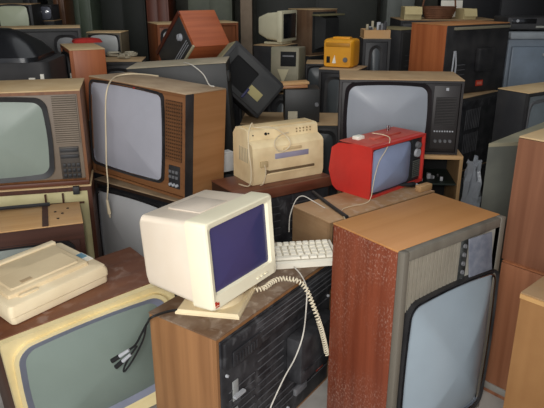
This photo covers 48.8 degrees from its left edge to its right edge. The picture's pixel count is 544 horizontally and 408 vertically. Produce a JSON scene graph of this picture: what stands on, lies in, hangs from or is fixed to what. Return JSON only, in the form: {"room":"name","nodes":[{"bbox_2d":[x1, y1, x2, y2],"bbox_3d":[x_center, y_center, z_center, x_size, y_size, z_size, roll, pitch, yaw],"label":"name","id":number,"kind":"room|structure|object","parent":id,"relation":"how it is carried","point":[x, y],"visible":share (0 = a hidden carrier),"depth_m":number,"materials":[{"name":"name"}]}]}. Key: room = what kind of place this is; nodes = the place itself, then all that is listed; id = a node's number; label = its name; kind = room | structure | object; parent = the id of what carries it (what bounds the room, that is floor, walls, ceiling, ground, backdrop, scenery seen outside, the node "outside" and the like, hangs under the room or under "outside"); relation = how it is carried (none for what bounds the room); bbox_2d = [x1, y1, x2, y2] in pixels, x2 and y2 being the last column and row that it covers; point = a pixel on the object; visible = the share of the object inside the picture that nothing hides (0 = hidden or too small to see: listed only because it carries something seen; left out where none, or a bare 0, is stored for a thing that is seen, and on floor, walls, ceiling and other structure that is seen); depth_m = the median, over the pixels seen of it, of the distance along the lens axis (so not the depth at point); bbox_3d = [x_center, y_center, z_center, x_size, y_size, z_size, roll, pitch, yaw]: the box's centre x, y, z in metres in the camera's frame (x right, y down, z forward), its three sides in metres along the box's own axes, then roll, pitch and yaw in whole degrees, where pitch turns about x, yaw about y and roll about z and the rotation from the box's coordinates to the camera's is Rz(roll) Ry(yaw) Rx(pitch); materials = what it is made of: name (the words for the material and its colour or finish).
{"room":"electronics storage room","nodes":[
{"label":"electronics storage room","id":0,"kind":"room"},
{"bbox_2d":[0,0,437,117],"bbox_3d":[0.000,-2.672,7.195,9.200,3.300,0.150,0,20,0],"label":"wall","id":1,"kind":"structure","parent":0,"point":[181,5],"depth_m":7.23,"materials":[{"name":"grey paint"}]},
{"bbox_2d":[240,0,252,118],"bbox_3d":[-0.259,-2.244,6.020,0.119,3.300,0.250,0,20,0],"label":"trim","id":2,"kind":"structure","parent":0,"point":[246,6],"depth_m":6.05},
{"bbox_2d":[0,118,503,407],"bbox_3d":[0.000,0.627,3.102,9.200,0.100,9.800,0,20,0],"label":"floor","id":3,"kind":"structure","parent":0,"point":[318,398],"depth_m":2.46,"materials":[{"name":"concrete"}]},
{"bbox_2d":[23,0,47,3],"bbox_3d":[-2.485,-1.635,6.478,0.159,1.842,0.308,0,20,0],"label":"tall cabinet","id":4,"kind":"object","parent":3,"relation":"on","point":[24,1],"visible":0.02,"depth_m":6.16,"materials":[{"name":"black"}]},
{"bbox_2d":[0,202,86,259],"bbox_3d":[-1.143,0.361,2.715,0.602,0.665,0.307,-7,21,-19],"label":"television","id":5,"kind":"object","parent":3,"relation":"on","point":[25,227],"visible":0.37,"depth_m":2.59,"materials":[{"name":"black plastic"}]},
{"bbox_2d":[0,170,101,258],"bbox_3d":[-1.230,0.215,3.077,0.662,0.690,0.288,-5,20,-12],"label":"television","id":6,"kind":"object","parent":3,"relation":"on","point":[85,194],"visible":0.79,"depth_m":2.92,"materials":[{"name":"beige plastic"}]},
{"bbox_2d":[0,78,92,189],"bbox_3d":[-1.251,-0.348,2.945,0.660,0.459,0.407,-5,20,-12],"label":"television","id":7,"kind":"object","parent":6,"relation":"on","point":[45,141],"visible":1,"depth_m":2.82,"materials":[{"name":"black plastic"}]},
{"bbox_2d":[51,96,79,143],"bbox_3d":[-0.966,-0.393,2.811,0.107,0.225,0.010,-5,20,-12],"label":"speaker grille","id":8,"kind":"object","parent":7,"relation":"attached to","point":[65,110],"depth_m":2.81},
{"bbox_2d":[41,4,62,24],"bbox_3d":[-2.038,-1.120,5.653,0.182,1.439,0.252,0,20,0],"label":"television","id":9,"kind":"object","parent":3,"relation":"on","point":[59,21],"depth_m":5.36,"materials":[{"name":"black plastic"}]},
{"bbox_2d":[53,0,75,24],"bbox_3d":[-2.093,-1.527,6.197,0.113,1.831,0.308,0,20,0],"label":"tall cabinet","id":10,"kind":"object","parent":3,"relation":"on","point":[66,7],"visible":0.02,"depth_m":5.96,"materials":[{"name":"brown wood"}]},
{"bbox_2d":[0,247,174,407],"bbox_3d":[-0.751,0.543,2.370,0.662,0.559,0.524,-15,25,-35],"label":"television","id":11,"kind":"object","parent":3,"relation":"on","point":[60,356],"visible":0.73,"depth_m":2.14,"materials":[{"name":"brown wood"}]},
{"bbox_2d":[0,241,107,324],"bbox_3d":[-0.869,0.271,2.232,0.339,0.115,0.393,17,26,38],"label":"printer","id":12,"kind":"object","parent":11,"relation":"on","point":[35,280],"visible":1,"depth_m":2.17,"materials":[{"name":"beige plastic"}]},
{"bbox_2d":[76,253,86,257],"bbox_3d":[-0.738,0.201,2.318,0.044,0.001,0.031,17,29,38],"label":"label","id":13,"kind":"object","parent":12,"relation":"on","point":[81,255],"depth_m":2.32,"materials":[{"name":"blue paper"}]},
{"bbox_2d":[73,0,102,37],"bbox_3d":[-2.044,-1.724,6.711,0.246,1.849,0.408,0,20,0],"label":"tall cabinet","id":14,"kind":"object","parent":3,"relation":"on","point":[87,13],"visible":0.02,"depth_m":6.42,"materials":[{"name":"green paint"}]},
{"bbox_2d":[89,121,104,178],"bbox_3d":[-1.278,-0.261,4.267,0.252,0.772,0.462,-9,22,-23],"label":"television","id":15,"kind":"object","parent":3,"relation":"on","point":[96,175],"visible":0.02,"depth_m":4.07,"materials":[{"name":"black plastic"}]},
{"bbox_2d":[60,43,106,118],"bbox_3d":[-1.278,-0.837,4.057,0.252,0.450,0.462,-9,22,-23],"label":"television","id":16,"kind":"object","parent":15,"relation":"on","point":[83,60],"visible":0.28,"depth_m":3.83,"materials":[{"name":"orange wood"}]},
{"bbox_2d":[72,37,101,42],"bbox_3d":[-1.310,-1.161,4.246,0.200,0.028,0.160,-9,22,-23],"label":"cloth","id":17,"kind":"object","parent":16,"relation":"on","point":[91,39],"visible":1,"depth_m":4.20,"materials":[{"name":"red fabric"}]},
{"bbox_2d":[100,0,149,61],"bbox_3d":[-1.678,-1.868,7.085,0.513,1.864,0.408,0,20,0],"label":"tall cabinet","id":18,"kind":"object","parent":3,"relation":"on","point":[131,15],"visible":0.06,"depth_m":6.79,"materials":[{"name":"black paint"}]},
{"bbox_2d":[106,57,145,73],"bbox_3d":[-1.106,-0.551,4.594,0.322,1.093,0.312,-2,20,-5],"label":"television","id":19,"kind":"object","parent":3,"relation":"on","point":[113,64],"visible":0.16,"depth_m":4.31,"materials":[{"name":"black plastic"}]},
{"bbox_2d":[107,51,121,56],"bbox_3d":[-1.199,-1.140,4.561,0.118,0.036,0.069,-7,21,-19],"label":"paper scrap","id":20,"kind":"object","parent":19,"relation":"on","point":[110,53],"visible":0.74,"depth_m":4.54,"materials":[{"name":"beige paper"}]},
{"bbox_2d":[117,53,130,58],"bbox_3d":[-1.091,-1.093,4.431,0.096,0.037,0.069,11,23,28],"label":"paper scrap","id":21,"kind":"object","parent":19,"relation":"on","point":[124,55],"visible":1,"depth_m":4.41,"materials":[{"name":"beige paper"}]},
{"bbox_2d":[124,51,137,55],"bbox_3d":[-1.078,-1.145,4.571,0.066,0.038,0.107,16,25,37],"label":"paper scrap","id":22,"kind":"object","parent":19,"relation":"on","point":[132,53],"visible":0.68,"depth_m":4.56,"materials":[{"name":"beige paper"}]},
{"bbox_2d":[94,176,180,295],"bbox_3d":[-0.615,0.193,3.231,0.667,0.627,0.309,14,24,33],"label":"television","id":23,"kind":"object","parent":3,"relation":"on","point":[128,202],"visible":0.33,"depth_m":3.13,"materials":[{"name":"grey glass"}]},
{"bbox_2d":[89,72,225,198],"bbox_3d":[-0.593,-0.363,3.044,0.692,0.544,0.321,14,24,33],"label":"television","id":24,"kind":"object","parent":23,"relation":"on","point":[166,136],"visible":0.98,"depth_m":2.89,"materials":[{"name":"brown wood"}]},
{"bbox_2d":[105,73,157,217],"bbox_3d":[-0.739,-0.297,3.085,0.289,0.723,0.219,-13,24,-32],"label":"wire","id":25,"kind":"object","parent":24,"relation":"hanging from","point":[107,201],"visible":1,"depth_m":3.01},
{"bbox_2d":[166,100,181,162],"bbox_3d":[-0.456,-0.337,2.788,0.102,0.282,0.010,16,23,32],"label":"speaker grille","id":26,"kind":"object","parent":24,"relation":"attached to","point":[173,107],"depth_m":2.78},
{"bbox_2d":[184,62,213,86],"bbox_3d":[-0.370,-0.646,2.963,0.018,0.077,0.429,-10,22,-25],"label":"wire","id":27,"kind":"object","parent":24,"relation":"on","point":[184,62],"visible":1,"depth_m":2.92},
{"bbox_2d":[146,0,175,53],"bbox_3d":[-1.180,-1.669,6.571,0.239,1.842,0.508,0,20,0],"label":"tall cabinet","id":28,"kind":"object","parent":3,"relation":"on","point":[157,10],"visible":0.02,"depth_m":6.20,"materials":[{"name":"red wood"}]},
{"bbox_2d":[188,0,234,20],"bbox_3d":[-0.647,-1.705,6.665,0.467,1.846,0.508,0,20,0],"label":"tall cabinet","id":29,"kind":"object","parent":3,"relation":"on","point":[224,9],"visible":0.02,"depth_m":6.27,"materials":[{"name":"grey metal"}]},
{"bbox_2d":[224,163,233,177],"bbox_3d":[-0.492,0.030,3.731,0.552,0.592,0.312,0,20,0],"label":"television","id":30,"kind":"object","parent":3,"relation":"on","point":[229,173],"visible":0.02,"depth_m":3.53,"materials":[{"name":"black plastic"}]},
{"bbox_2d":[127,56,234,162],"bbox_3d":[-0.511,-0.541,3.537,0.585,0.612,0.285,0,20,0],"label":"television","id":31,"kind":"object","parent":30,"relation":"on","point":[216,70],"visible":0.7,"depth_m":3.33,"materials":[{"name":"grey plastic"}]},
{"bbox_2d":[224,149,233,171],"bbox_3d":[-0.235,-0.222,3.077,0.060,0.102,0.052,-13,24,-33],"label":"carton","id":32,"kind":"object","parent":30,"relation":"on","point":[228,154],"visible":0.58,"depth_m":3.06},
{"bbox_2d":[235,104,240,125],"bbox_3d":[-0.651,-0.716,5.247,0.702,0.956,0.382,-9,22,-22],"label":"television","id":33,"kind":"object","parent":3,"relation":"on","point":[237,109],"visible":0.02,"depth_m":5.22,"materials":[{"name":"black plastic"}]},
{"bbox_2d":[147,20,238,60],"bbox_3d":[-0.651,-1.335,5.022,0.682,0.360,0.362,-9,22,-22],"label":"television","id":34,"kind":"object","parent":33,"relation":"on","point":[156,30],"visible":0.27,"depth_m":4.93,"materials":[{"name":"orange wood"}]},
{"bbox_2d":[149,241,331,407],"bbox_3d":[-0.066,0.562,2.293,0.403,0.575,0.726,13,24,33],"label":"television","id":35,"kind":"object","parent":3,"relation":"on","point":[199,361],"visible":0.8,"depth_m":2.06,"materials":[{"name":"brown wood"}]},
{"bbox_2d":[110,309,176,371],"bbox_3d":[-0.359,0.468,2.022,0.387,0.250,0.067,-1,20,-4],"label":"lead","id":36,"kind":"object","parent":35,"relation":"hanging from","point":[117,357],"visible":0.94,"depth_m":2.04,"materials":[{"name":"black rubber"}]},
{"bbox_2d":[139,190,275,319],"bbox_3d":[-0.205,0.155,2.049,0.348,0.356,0.354,13,24,33],"label":"computer monitor","id":37,"kind":"object","parent":35,"relation":"on","point":[210,249],"visible":1,"depth_m":1.94,"materials":[{"name":"white plastic"}]},
{"bbox_2d":[168,196,226,212],"bbox_3d":[-0.249,0.011,2.019,0.145,0.024,0.140,8,21,34],"label":"vent","id":38,"kind":"object","parent":37,"relation":"attached to","point":[195,204],"depth_m":2.01,"materials":[{"name":"white plastic"}]},
{"bbox_2d":[270,267,307,407],"bbox_3d":[0.083,0.514,2.213,0.114,0.455,0.342,6,21,17],"label":"cable","id":39,"kind":"object","parent":35,"relation":"hanging from","point":[294,267],"visible":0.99,"depth_m":2.15,"materials":[{"name":"white plastic"}]},
{"bbox_2d":[254,276,328,355],"bbox_3d":[0.076,0.431,2.225,0.292,0.340,0.092,-2,20,-6],"label":"coiled cord","id":40,"kind":"object","parent":35,"relation":"hanging from","point":[272,281],"visible":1,"depth_m":2.19,"materials":[{"name":"beige plastic"}]},
{"bbox_2d":[293,380,306,395],"bbox_3d":[0.112,0.727,2.374,0.016,0.030,0.080,13,24,33],"label":"socket","id":41,"kind":"object","parent":35,"relation":"attached to","point":[297,388],"depth_m":2.36,"materials":[{"name":"grey plastic"}]},
{"bbox_2d":[274,239,332,269],"bbox_3d":[0.037,0.198,2.374,0.430,0.053,0.160,-3,20,-8],"label":"keyboard","id":42,"kind":"object","parent":35,"relation":"on","point":[311,253],"visible":0.49,"depth_m":2.35,"materials":[{"name":"white plastic"}]},
{"bbox_2d":[211,172,331,242],"bbox_3d":[0.012,0.209,3.074,0.542,0.705,0.306,-12,23,-30],"label":"television","id":43,"kind":"object","parent":3,"relation":"on","point":[284,193],"visible":0.24,"depth_m":2.92,"materials":[{"name":"brown wood"}]},
{"bbox_2d":[233,118,322,185],"bbox_3d":[0.035,-0.270,2.974,0.402,0.261,0.216,-11,23,-28],"label":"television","id":44,"kind":"object","parent":43,"relation":"on","point":[304,157],"visible":1,"depth_m":2.90,"materials":[{"name":"beige plastic"}]},
{"bbox_2d":[239,145,247,162],"bbox_3d":[-0.136,-0.238,2.876,0.002,0.070,0.089,-11,23,-28],"label":"vent","id":45,"kind":"object","parent":44,"relation":"attached to","point":[245,153],"depth_m":2.87,"materials":[{"name":"beige plastic"}]},
{"bbox_2d":[260,161,267,167],"bbox_3d":[-0.037,-0.186,2.834,0.040,0.030,0.012,-11,23,-28],"label":"socket","id":46,"kind":"object","parent":44,"relation":"attached to","point":[262,163],"depth_m":2.83,"materials":[{"name":"beige plastic"}]},
{"bbox_2d":[239,123,290,186],"bbox_3d":[-0.028,-0.243,2.862,0.269,0.294,0.109,-11,23,-28],"label":"lead","id":47,"kind":"object","parent":44,"relation":"hanging from","point":[285,133],"visible":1,"depth_m":2.84,"materials":[{"name":"plastic"}]},
{"bbox_2d":[268,91,282,111],"bbox_3d":[0.100,-0.423,4.556,0.202,0.879,0.352,4,20,11],"label":"television","id":48,"kind":"object","parent":3,"relation":"on","point":[276,105],"visible":0.14,"depth_m":4.31,"materials":[{"name":"black plastic"}]},
{"bbox_2d":[271,46,305,90],"bbox_3d":[0.119,-0.983,4.340,0.200,0.319,0.322,4,20,11],"label":"case","id":49,"kind":"object","parent":48,"relation":"on","point":[287,62],"visible":0.84,"depth_m":4.20,"materials":[{"name":"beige plastic"}]},
{"bbox_2d":[254,43,297,111],"bbox_3d":[0.046,-0.880,5.461,0.302,1.118,0.322,10,22,26],"label":"television","id":50,"kind":"object","parent":3,"relation":"on","point":[262,52],"visible":0.07,"depth_m":5.20,"materials":[{"name":"black plastic"}]},
{"bbox_2d":[259,10,296,44],"bbox_3d":[0.040,-1.558,5.278,0.264,0.280,0.300,10,22,26],"label":"computer monitor","id":51,"kind":"object","parent":50,"relation":"on","point":[280,27],"visible":1,"depth_m":5.18,"materials":[{"name":"beige plastic"}]},
{"bbox_2d":[240,112,337,195],"bbox_3d":[0.209,-0.189,4.054,0.802,0.783,0.412,1,20,3],"label":"television","id":52,"kind":"object","parent":3,"relation":"on","point":[327,125],"visible":0.12,"depth_m":3.83,"materials":[{"name":"black plastic"}]},
{"bbox_2d":[217,41,283,117],"bbox_3d":[-0.181,-0.785,3.808,0.476,0.502,0.338,-5,21,-13],"label":"television","id":53,"kind":"object","parent":52,"relation":"on","point":[254,87],"visible":0.78,"depth_m":3.69,"materials":[{"name":"black plastic"}]},
{"bbox_2d":[241,88,249,97],"bbox_3d":[-0.165,-0.682,3.682,0.015,0.070,0.014,41,0,-18],"label":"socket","id":54,"kind":"object","parent":53,"relation":"attached to","point":[247,89],"depth_m":3.68,"materials":[{"name":"plastic"}]},
{"bbox_2d":[283,85,319,121],"bbox_3d":[0.188,-0.646,3.860,0.220,0.208,0.212,-1,20,-2],"label":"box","id":55,"kind":"object","parent":52,"relation":"on","point":[297,102],"visible":0.78,"depth_m":3.77,"materials":[{"name":"grey plastic"}]},
{"bbox_2d":[283,84,307,88],"bbox_3d":[0.143,-0.750,3.806,0.160,0.021,0.100,-1,20,-2],"label":"wooden plank","id":56,"kind":"object","parent":55,"relation":"on","point":[306,85],"visible":0.63,"depth_m":3.76,"materials":[{"name":"brown wood"}]},
{"bbox_2d":[280,80,308,85],"bbox_3d":[0.144,-0.769,3.806,0.170,0.022,0.090,-3,20,-9],"label":"wooden plank","id":57,"kind":"object","parent":56,"relation":"on","point":[295,82],"visible":0.86,"depth_m":3.77,"materials":[{"name":"brown wood"}]},
{"bbox_2d":[305,54,323,79],"bbox_3d":[0.386,-0.955,5.839,0.342,1.000,0.332,-17,26,-38],"label":"television","id":58,"kind":"object","parent":3,"relation":"on","point":[321,56],"visible":0.07,"depth_m":5.53,"materials":[{"name":"black plastic"}]},
{"bbox_2d":[288,8,344,55],"bbox_3d":[0.409,-1.604,5.575,0.342,0.400,0.401,-17,26,-38],"label":"television","id":59,"kind":"object","parent":58,"relation":"on","point":[314,25],"visible":0.85,"depth_m":5.43,"materials":[{"name":"brown wood"}]},
{"bbox_2d":[256,0,377,43],"bbox_3d":[0.497,-1.832,6.991,1.349,1.860,0.408,0,20,0],"label":"tall cabinet","id":60,"kind":"object","parent":3,"relation":"on","point":[358,13],"visible":0.02,"depth_m":6.66,"materials":[{"name":"grey paint"}]},
{"bbox_2d":[318,65,367,112],"bbox_3d":[0.496,-0.458,4.382,0.272,1.063,0.302,9,22,22],"label":"television","id":61,"kind":"object","parent":3,"relation":"on","point":[328,84],"visible":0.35,"depth_m":4.16,"materials":[{"name":"black plastic"}]},
{"bbox_2d":[324,36,359,67],"bbox_3d":[0.487,-1.070,4.213,0.215,0.202,0.201,9,22,22],"label":"television","id":62,"kind":"object","parent":61,"relation":"on","point":[339,51],"visible":1,"depth_m":4.14,"materials":[{"name":"yellow plastic"}]},
{"bbox_2d":[292,182,434,308],"bbox_3d":[0.449,0.276,2.896,0.686,0.700,0.282,-14,25,-34],"label":"television","id":63,"kind":"object","parent":3,"relation":"on","point":[311,221],"visible":0.16,"depth_m":2.69,"materials":[{"name":"brown wood"}]},
{"bbox_2d":[289,196,324,231],"bbox_3d":[0.144,0.036,2.618,0.168,0.147,0.053,-6,21,-16],"label":"wire","id":64,"kind":"object","parent":63,"relation":"on","point":[299,196],"visible":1,"depth_m":2.60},
{"bbox_2d":[311,190,348,218],"bbox_3d":[0.255,-0.001,2.698,0.020,0.017,0.351,-7,21,-19],"label":"bar","id":65,"kind":"object","parent":63,"relation":"on","point":[313,192],"visible":0.99,"depth_m":2.67,"materials":[{"name":"plastic"}]},
{"bbox_2d":[329,125,425,199],"bbox_3d":[0.524,-0.228,2.942,0.425,0.276,0.273,-18,26,-40],"label":"television","id":66,"kind":"object","parent":63,"relation":"on","point":[354,160],"visible":1,"depth_m":2.83,"materials":[{"name":"red plastic"}]},
{"bbox_2d":[341,133,389,218],"bbox_3d":[0.411,-0.135,2.675,0.094,0.280,0.464,11,23,27],"label":"wire","id":67,"kind":"object","parent":66,"relation":"hanging from","point":[373,133],"visible":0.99,"depth_m":2.73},
{"bbox_2d":[411,158,419,177],"bbox_3d":[0.716,-0.179,2.992,0.058,0.090,0.010,-18,26,-40],"label":"speaker grille","id":68,"kind":"object","parent":66,"relation":"attached to","point":[415,162],"depth_m":2.99,"materials":[{"name":"grey plastic"}]},
{"bbox_2d":[399,182,417,186],"bbox_3d":[0.668,-0.094,2.934,0.095,0.027,0.027,-3,20,-9],"label":"plug","id":69,"kind":"object","parent":63,"relation":"on","point":[410,184],"visible":0.93,"depth_m":2.92,"materials":[{"name":"black plastic"}]},
{"bbox_2d":[358,36,390,70],"bbox_3d":[0.762,-0.648,4.644,0.202,1.242,0.242,0,20,0],"label":"television","id":70,"kind":"object","parent":3,"relation":"on","point":[374,53],"visible":0.27,"depth_m":4.39,"materials":[{"name":"black plastic"}]},
{"bbox_2d":[360,21,390,37],"bbox_3d":[0.762,-1.291,4.425,0.190,0.113,0.200,0,20,0],"label":"crate","id":71,"kind":"object","parent":70,"relation":"on","point":[380,31],"visible":1,"depth_m":4.35,"materials":[{"name":"brown wood"}]},
{"bbox_2d":[380,0,414,25],"bbox_3d":[1.346,-1.688,6.618,0.294,1.846,0.408,0,20,0],"label":"tall cabinet","id":72,"kind":"object","parent":3,"relation":"on","point":[389,8],"visible":0.02,"depth_m":6.29,"materials":[{"name":"grey paint"}]},
{"bbox_2d":[337,149,462,200],"bbox_3d":[0.718,0.021,3.547,0.665,0.735,0.340,2,20,5],"label":"base cabinet","id":73,"kind":"object","parent":3,"relation":"on","point":[444,172],"visible":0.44,"depth_m":3.40,"materials":[{"name":"brown wood"}]},
{"bbox_2d":[337,70,464,154],"bbox_3d":[0.702,-0.535,3.406,0.648,0.401,0.462,2,20,5],"label":"television","id":74,"kind":"object","parent":73,"relation":"on","point":[430,103],"visible":0.88,"depth_m":3.19,"materials":[{"name":"brown wood"}]},
{"bbox_2d":[434,97,456,125],"bbox_3d":[0.920,-0.491,3.184,0.105,0.150,0.010,2,20,5],"label":"speaker grille","id":75,"kind":"object","parent":74,"relation":"attached to","point":[445,108],"depth_m":3.18,"materials":[{"name":"black plastic"}]},
{"bbox_2d":[327,193,505,407],"bbox_3d":[0.513,0.434,2.279,0.547,0.825,0.494,-14,24,-34],"label":"television","id":76,"kind":"object","parent":3,"relation":"on","point":[414,285],"visible":1,"depth_m":2.07,"materials":[{"name":"red wood"}]},
{"bbox_2d":[405,242,460,312],"bbox_3d":[0.530,0.237,1.993,0.276,0.190,0.010,-14,24,-34],"label":"speaker grille","id":77,"kind":"object","parent":76,"relation":"attached to","point":[432,273],"depth_m":1.99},
{"bbox_2d":[390,17,493,26],"bbox_3d":[1.546,-1.061,5.664,0.852,1.321,0.532,0,20,0],"label":"television","id":78,"kind":"object","parent":3,"relation":"on","point":[394,21],"visible":0.08,"depth_m":5.26,"materials":[{"name":"black plastic"}]},
{"bbox_2d":[400,6,421,19],"bbox_3d":[1.226,-1.683,5.281,0.147,0.107,0.255,1,20,3],"label":"carton","id":79,"kind":"object","parent":78,"relation":"on","point":[407,12],"visible":1,"depth_m":5.20,"materials":[{"name":"beige cardboard"}]},
{"bbox_2d":[422,0,456,18],"bbox_3d":[1.488,-1.777,5.334,0.311,0.248,0.229,0,20,0],"label":"wicker basket","id":80,"kind":"object","parent":78,"relation":"on","point":[430,12],"visible":1,"depth_m":5.29,"materials":[{"name":"brown wicker"}]},
{"bbox_2d":[441,0,462,16],"bbox_3d":[1.696,-1.846,5.671,0.200,0.150,0.034,1,20,4],"label":"box","id":81,"kind":"object","parent":78,"relation":"on","point":[459,3],"visible":0.39,"depth_m":5.66,"materials":[{"name":"white plastic"}]},
{"bbox_2d":[455,8,476,18],"bbox_3d":[1.726,-1.691,5.329,0.113,0.089,0.235,-1,20,-4],"label":"carton","id":82,"kind":"object","parent":78,"relation":"on","point":[460,13],"visible":0.96,"depth_m":5.26,"materials":[{"name":"beige cardboard"}]},
{"bbox_2d":[460,155,481,207],"bbox_3d":[1.118,0.073,3.439,0.129,0.710,0.179,0,20,0],"label":"plastic bag","id":83,"kind":"object","parent":3,"relation":"on","point":[472,182],"visible":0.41,"depth_m":3.33,"materials":[{"name":"grey plastic"}]},
{"bbox_2d":[459,162,485,206],"bbox_3d":[1.217,-0.116,4.473,0.802,0.359,0.452,-17,26,-39],"label":"television","id":84,"kind":"object","parent":3,"relation":"on","point":[483,166],"visible":0.06,"depth_m":4.49,"materials":[{"name":"black plastic"}]},
{"bbox_2d":[458,90,497,169],"bbox_3d":[1.211,-0.535,4.326,0.802,0.527,0.436,-17,26,-39],"label":"television","id":85,"kind":"object","parent":84,"relation":"on","point":[478,108],"visible":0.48,"depth_m":4.25,"materials":[{"name":"black plastic"}]},
{"bbox_2d":[408,20,510,92],"bbox_3d":[1.344,-1.051,4.283,0.626,0.469,0.381,-12,23,-29],"label":"television","id":86,"kind":"object","parent":85,"relation":"on","point":[474,50],"visible":0.72,"depth_m":4.14,"materials":[{"name":"black plastic"}]},
{"bbox_2d":[437,0,543,18],"bbox_3d":[2.314,-1.616,6.431,1.076,1.838,0.408,0,20,0],"label":"tall cabinet","id":87,"kind":"object","parent":3,"relation":"on","point":[485,8],"visible":0.02,"depth_m":6.08,"materials":[{"name":"black paint"}]},
{"bbox_2d":[481,122,543,276],"bbox_3d":[1.155,0.152,2.798,0.698,1.000,0.138,-17,26,-39],"label":"base cabinet","id":88,"kind":"object","parent":3,"relation":"on","point":[501,156],"visible":0.16,"depth_m":2.49,"materials":[{"name":"silver metal"}]},
{"bbox_2d":[483,259,543,399],"bbox_3d":[1.205,0.518,2.377,0.413,0.600,0.502,-17,26,-39],"label":"television","id":89,"kind":"object","parent":3,"relation":"on","point":[514,278],"visible":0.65,"depth_m":2.37,"materials":[{"name":"brown wood"}]},
{"bbox_2d":[502,128,543,271],"bbox_3d":[1.214,0.000,2.211,0.407,0.487,0.502,-17,26,-39],"label":"television","id":90,"kind":"object","parent":89,"relation":"on","point":[523,245],"visible":1,"depth_m":2.21,"materials":[{"name":"brown wood"}]},
{"bbox_2d":[495,30,543,89],"bbox_3d":[2.023,-0.737,4.830,0.610,1.282,0.560,-1,20,-4],"label":"television","id":91,"kind":"object","parent":3,"relation":"on","point":[524,61],"visible":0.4,"depth_m":4.44,"materials":[{"name":"blue metal"}]},
{"bbox_2d":[494,15,543,30],"bbox_3d":[1.934,-1.368,4.541,0.410,0.100,0.310,0,20,0],"label":"recorder","id":92,"kind":"object","parent":91,"relation":"on","point":[517,22],"visible":0.86,"depth_m":4.41,"materials":[{"name":"black plastic"}]},
{"bbox_2d":[508,30,543,38],"bbox_3d":[2.022,-1.320,4.631,0.610,0.050,0.535,-1,20,-4],"label":"countertop","id":93,"kind":"structure","parent":91,"relation":"on","point":[513,34],"depth_m":4.37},
{"bbox_2d":[503,276,543,407],"bbox_3d":[1.052,0.613,2.001,0.335,0.680,0.402,-18,26,-40],"label":"base cabinet","id":94,"kind":"object","parent":3,"relation":"on","point":[525,382],"visible":1,"depth_m":1.95,"materials":[{"name":"brown wood"}]},
{"bbox_3d":[-0.516,-0.413,4.466,0.382,0.922,0.372,-15,25,-35],"label":"television","id":95,"kind":"object","parent":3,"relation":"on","visible":0},
{"bbox_2d":[156,10,228,60],"bbox_3d":[-0.572,-1.094,4.220,0.309,0.515,0.536,-15,25,-35],"label":"television","id":96,"kind":"object","parent":95,"relation":"on","point":[192,34],"visible":0.74,"depth_m":4.06,"materials":[{"name":"orange wood"}]},
{"bbox_3d":[-1.280,-0.663,4.926,0.322,1.076,0.272,1,20,4],"label":"television","id":97,"kind":"object","parent":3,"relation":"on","visible":0},
{"bbox_2d":[86,30,129,56],"bbox_3d":[-1.278,-1.252,4.690,0.272,0.190,0.212,1,20,4],"label":"television","id":98,"kind":"object","parent":97,"relation":"on","point":[112,40],"visible":0.66,"depth_m":4.59,"materials":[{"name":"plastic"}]},
{"bbox_3d":[1.730,-0.039,4.055,0.602,0.499,0.252,-13,23,-31],"label":"television","id":99,"kind":"object","parent":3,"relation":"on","visible":0},
{"bbox_2d":[491,82,543,141],"bbox_3d":[1.730,-0.509,3.883,0.602,0.500,0.252,-13,23,-31],"label":"television","id":100,"kind":"object","parent":99,"relation":"on","point":[519,107],"visible":0.46,"depth_m":3.68,"materials":[{"name":"grey plastic"}]},
{"bbox_3d":[1.005,-0.563,5.078,0.302,0.784,0.372,-15,25,-35],"label":"television","id":101,"kind":"object","parent":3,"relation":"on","visible":0},
{"bbox_2d":[374,26,411,70],"bbox_3d":[0.999,-1.170,4.867,0.302,0.500,0.350,-15,25,-35],"label":"television","id":102,"kind":"object","parent":101,"relation":"on","point":[400,36],"visible":0.27,"depth_m":4.66,"materials":[{"name":"black plastic"}]},
{"bbox_3d":[-1.580,-0.197,3.765,0.642,0.995,0.472,-1,20,-4],"label":"television","id":103,"kind":"object","parent":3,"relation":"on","visible":0},
{"bbox_2d":[0,28,67,80],"bbox_3d":[-1.607,-0.848,3.555,0.660,0.370,0.480,-1,20,-4],"label":"television","id":104,"kind":"object","parent":103,"relation":"on","point":[23,56],"visible":0.8,"depth_m":3.38,"materials":[{"name":"black plastic"}]},
{"bbox_3d":[-1.737,-0.466,4.647,0.662,0.898,0.332,-6,21,-16],"label":"television","id":105,"kind":"object","parent":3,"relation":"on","visible":0},
{"bbox_2d":[0,25,80,53],"bbox_3d":[-1.739,-1.089,4.428,0.662,0.420,0.317,-6,21,-16],"label":"television","id":106,"kind":"object","parent":105,"relation":"on","point":[52,36],"visible":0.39,"depth_m":4.30,"materials":[{"name":"black plastic"}]},
{"bbox_3d":[-2.139,-0.900,5.371,0.302,1.217,0.352,-2,20,-6],"label":"television","id":107,"kind":"object","parent":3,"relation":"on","visible":0},
{"bbox_2d":[0,3,42,25],"bbox_3d":[-2.147,-1.587,5.125,0.283,0.240,0.312,-2,20,-6],"label":"television","id":108,"kind":"object","parent":107,"relation":"on","point":[11,14],"visible":0.7,"depth_m":4.99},
{"bbox_3d":[0.361,-0.466,4.763,0.222,0.818,0.272,2,20,6],"label":"television","id":109,"kind":"object","parent":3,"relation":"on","visible":0},
{"bbox_2d":[306,60,323,85],"bbox_3d":[0.363,-0.968,4.590,0.202,0.240,0.232,2,20,6],"label":"television","id":110,"kind":"object","parent":109,"relation":"on","point":[312,66],"visible":0.38,"depth_m":4.48,"materials":[{"name":"black plastic"}]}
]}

